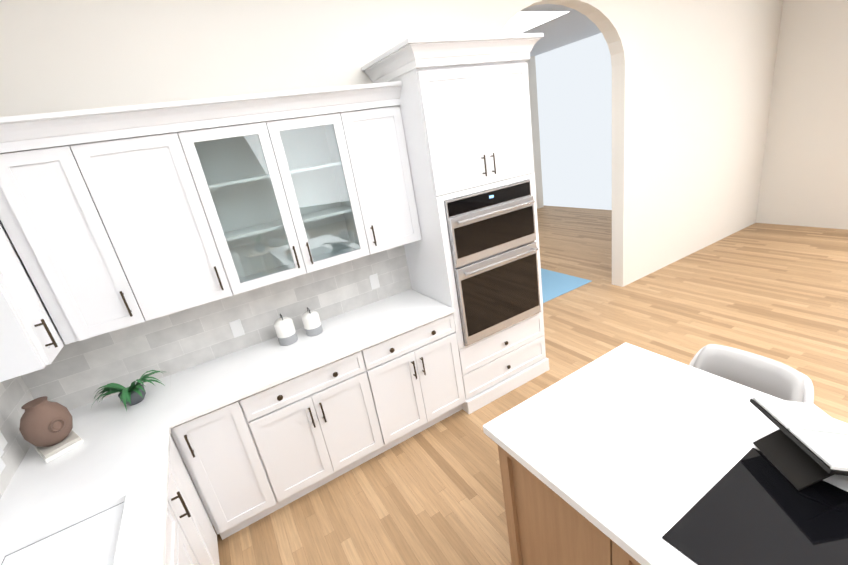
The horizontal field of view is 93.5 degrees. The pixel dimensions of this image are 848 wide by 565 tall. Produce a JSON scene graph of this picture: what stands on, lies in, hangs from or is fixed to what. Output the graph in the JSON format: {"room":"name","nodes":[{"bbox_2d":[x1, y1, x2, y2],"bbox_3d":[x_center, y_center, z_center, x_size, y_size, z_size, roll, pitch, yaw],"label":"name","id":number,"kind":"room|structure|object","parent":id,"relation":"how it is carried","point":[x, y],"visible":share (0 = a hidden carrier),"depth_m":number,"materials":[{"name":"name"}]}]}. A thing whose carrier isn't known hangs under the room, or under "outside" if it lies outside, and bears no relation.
{"room":"kitchen","nodes":[
{"label":"kitchen","id":0,"kind":"room"},
{"bbox_2d":[0,233,63,384],"bbox_3d":[-1.946,-0.088,1.633,0.328,1.040,0.255,-19,22,-26],"label":"upper cabinet","id":1,"kind":"object","parent":0,"relation":"attached to","point":[29,346],"depth_m":1.73,"materials":[{"name":"white wood"}]},
{"bbox_2d":[0,0,782,286],"bbox_3d":[1.224,-1.420,3.857,8.750,3.800,0.150,-19,22,-26],"label":"wall","id":2,"kind":"structure","parent":0,"point":[62,55],"depth_m":3.18,"materials":[{"name":"white paint"}]},
{"bbox_2d":[0,110,159,352],"bbox_3d":[-1.777,-0.252,2.013,0.430,1.040,0.388,-19,22,-26],"label":"upper cabinet","id":3,"kind":"object","parent":2,"relation":"attached to","point":[58,217],"depth_m":1.91,"materials":[{"name":"white wood"}]},
{"bbox_2d":[76,101,247,320],"bbox_3d":[-1.470,-0.373,2.204,0.560,1.040,0.328,-19,22,-26],"label":"upper cabinet","id":4,"kind":"object","parent":2,"relation":"attached to","point":[149,160],"depth_m":2.08,"materials":[{"name":"white wood"}]},
{"bbox_2d":[308,81,419,260],"bbox_3d":[-0.378,-0.759,2.767,0.475,1.040,0.328,-19,22,-26],"label":"upper cabinet","id":5,"kind":"object","parent":2,"relation":"attached to","point":[384,225],"depth_m":2.62,"materials":[{"name":"white wood"}]},
{"bbox_2d":[212,205,847,564],"bbox_3d":[2.505,1.266,1.612,10.450,0.100,15.350,-19,22,-26],"label":"floor","id":6,"kind":"structure","parent":0,"point":[433,495],"depth_m":3.40,"materials":[{"name":"brown wood"}]},
{"bbox_2d":[0,481,207,564],"bbox_3d":[-1.049,1.452,1.291,0.628,0.884,0.951,-19,22,-26],"label":"base cabinet","id":7,"kind":"object","parent":6,"relation":"on","point":[89,540],"depth_m":1.49,"materials":[{"name":"white wood"}]},
{"bbox_2d":[168,461,219,564],"bbox_3d":[-1.314,1.340,1.728,0.628,0.884,0.336,-19,22,-26],"label":"base cabinet","id":8,"kind":"object","parent":6,"relation":"on","point":[178,487],"depth_m":1.96,"materials":[{"name":"white wood"}]},
{"bbox_2d":[172,437,219,552],"bbox_3d":[-1.444,1.285,1.944,0.628,0.884,0.283,-19,22,-26],"label":"base cabinet","id":9,"kind":"object","parent":6,"relation":"on","point":[177,456],"depth_m":2.14,"materials":[{"name":"white wood"}]},
{"bbox_2d":[172,409,267,539],"bbox_3d":[-1.230,1.034,2.541,0.408,0.884,0.606,-19,22,-26],"label":"base cabinet","id":10,"kind":"object","parent":6,"relation":"on","point":[210,447],"depth_m":2.25,"materials":[{"name":"white wood"}]},
{"bbox_2d":[0,377,171,564],"bbox_3d":[-0.984,1.114,0.953,0.645,0.111,3.548,-19,22,-26],"label":"countertop","id":11,"kind":"structure","parent":10,"relation":"on","point":[126,456],"depth_m":1.72,"materials":[{"name":"white stone"}]},
{"bbox_2d":[19,396,83,462],"bbox_3d":[-1.839,0.697,1.951,0.218,0.266,0.242,-19,22,-26],"label":"vase","id":12,"kind":"object","parent":11,"relation":"on","point":[47,431],"visible":1,"depth_m":1.91,"materials":[{"name":"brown terracotta ceramic"}]},
{"bbox_2d":[91,370,168,410],"bbox_3d":[-1.645,0.625,2.220,0.396,0.160,0.292,-19,22,-26],"label":"fern","id":13,"kind":"object","parent":11,"relation":"on","point":[133,394],"visible":1,"depth_m":2.24,"materials":[{"name":"green plant"}]},
{"bbox_2d":[224,357,375,514],"bbox_3d":[-0.793,0.879,2.767,0.856,0.884,0.606,-19,22,-26],"label":"base cabinet","id":14,"kind":"object","parent":6,"relation":"on","point":[298,436],"depth_m":2.46,"materials":[{"name":"white wood"}]},
{"bbox_2d":[168,289,451,428],"bbox_3d":[-0.704,0.401,2.689,1.790,0.030,0.625,-19,22,-26],"label":"countertop","id":15,"kind":"structure","parent":14,"relation":"on","point":[208,386],"depth_m":2.55,"materials":[{"name":"white stone"}]},
{"bbox_2d":[274,314,297,345],"bbox_3d":[-0.942,0.308,2.700,0.124,0.207,0.124,-19,22,-26],"label":"canister","id":16,"kind":"object","parent":15,"relation":"on","point":[284,327],"visible":1,"depth_m":2.66,"materials":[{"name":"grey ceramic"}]},
{"bbox_2d":[302,307,322,336],"bbox_3d":[-0.783,0.263,2.773,0.116,0.192,0.116,-19,22,-26],"label":"canister","id":17,"kind":"object","parent":15,"relation":"on","point":[312,323],"visible":1,"depth_m":2.74,"materials":[{"name":"grey ceramic"}]},
{"bbox_2d":[352,317,467,455],"bbox_3d":[-0.205,0.671,3.070,0.773,0.884,0.606,-19,22,-26],"label":"base cabinet","id":18,"kind":"object","parent":6,"relation":"on","point":[412,382],"depth_m":2.79,"materials":[{"name":"white wood"}]},
{"bbox_2d":[368,33,548,413],"bbox_3d":[0.367,-0.363,3.132,0.870,2.586,0.642,-19,22,-26],"label":"tall cabinet","id":19,"kind":"object","parent":6,"relation":"on","point":[465,113],"depth_m":2.75,"materials":[{"name":"white wood"}]},
{"bbox_2d":[541,268,590,302],"bbox_3d":[0.189,0.223,5.447,3.300,0.008,2.350,-19,22,-26],"label":"dining rug","id":20,"kind":"object","parent":6,"relation":"on","point":[555,284],"visible":0.14,"depth_m":5.24,"materials":[{"name":"blue fabric"}]},
{"bbox_2d":[498,446,638,564],"bbox_3d":[1.154,1.174,1.038,0.609,0.880,2.132,-19,22,-26],"label":"kitchen island","id":21,"kind":"object","parent":6,"relation":"on","point":[543,530],"depth_m":1.55,"materials":[{"name":"brown wood"}]},
{"bbox_2d":[483,342,847,564],"bbox_3d":[1.202,0.703,0.946,0.944,0.040,2.200,-19,22,-26],"label":"island countertop","id":22,"kind":"structure","parent":21,"relation":"on","point":[630,438],"depth_m":1.46,"materials":[{"name":"white stone"}]},
{"bbox_2d":[659,446,847,564],"bbox_3d":[1.075,0.714,0.908,0.520,0.006,0.760,-19,22,-26],"label":"cooktop","id":23,"kind":"object","parent":22,"relation":"in","point":[751,514],"depth_m":1.11,"materials":[{"name":"black glass"}]},
{"bbox_2d":[750,397,847,490],"bbox_3d":[1.197,0.496,1.221,0.218,0.148,0.310,-7,20,7],"label":"book stand","id":24,"kind":"object","parent":22,"relation":"on","point":[804,445],"visible":1,"depth_m":1.22,"materials":[{"name":"black metal"}]},
{"bbox_2d":[689,344,813,403],"bbox_3d":[1.328,0.822,1.795,0.507,0.976,0.549,-19,22,-26],"label":"stool","id":25,"kind":"object","parent":6,"relation":"on","point":[772,377],"visible":0.1,"depth_m":1.71,"materials":[{"name":"white plastic"}]},
{"bbox_2d":[525,56,543,208],"bbox_3d":[-0.829,-2.248,7.728,8.350,3.400,0.150,-19,22,-26],"label":"wall","id":26,"kind":"structure","parent":0,"point":[530,62],"depth_m":9.38,"materials":[{"name":"white paint"}]},
{"bbox_2d":[500,4,601,55],"bbox_3d":[-0.014,-3.414,5.348,8.350,0.100,4.450,-19,22,-26],"label":"ceiling","id":27,"kind":"structure","parent":0,"point":[557,26],"depth_m":6.24,"materials":[{"name":"white paint"}]},
{"bbox_2d":[756,0,847,229],"bbox_3d":[7.668,-1.624,1.396,0.150,3.800,10.700,-19,22,-26],"label":"wall","id":28,"kind":"structure","parent":0,"point":[804,178],"depth_m":5.46,"materials":[{"name":"white paint"}]},
{"bbox_3d":[-1.704,0.466,0.656,0.437,1.306,1.800,-19,22,-26],"label":"wall","id":29,"kind":"structure","parent":0,"visible":0},
{"bbox_2d":[0,446,5,473],"bbox_3d":[-1.586,1.038,0.875,0.485,0.100,1.900,-19,22,-26],"label":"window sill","id":30,"kind":"structure","parent":29,"relation":"attached to","point":[2,465],"depth_m":1.75,"materials":[{"name":"white"}]}
]}

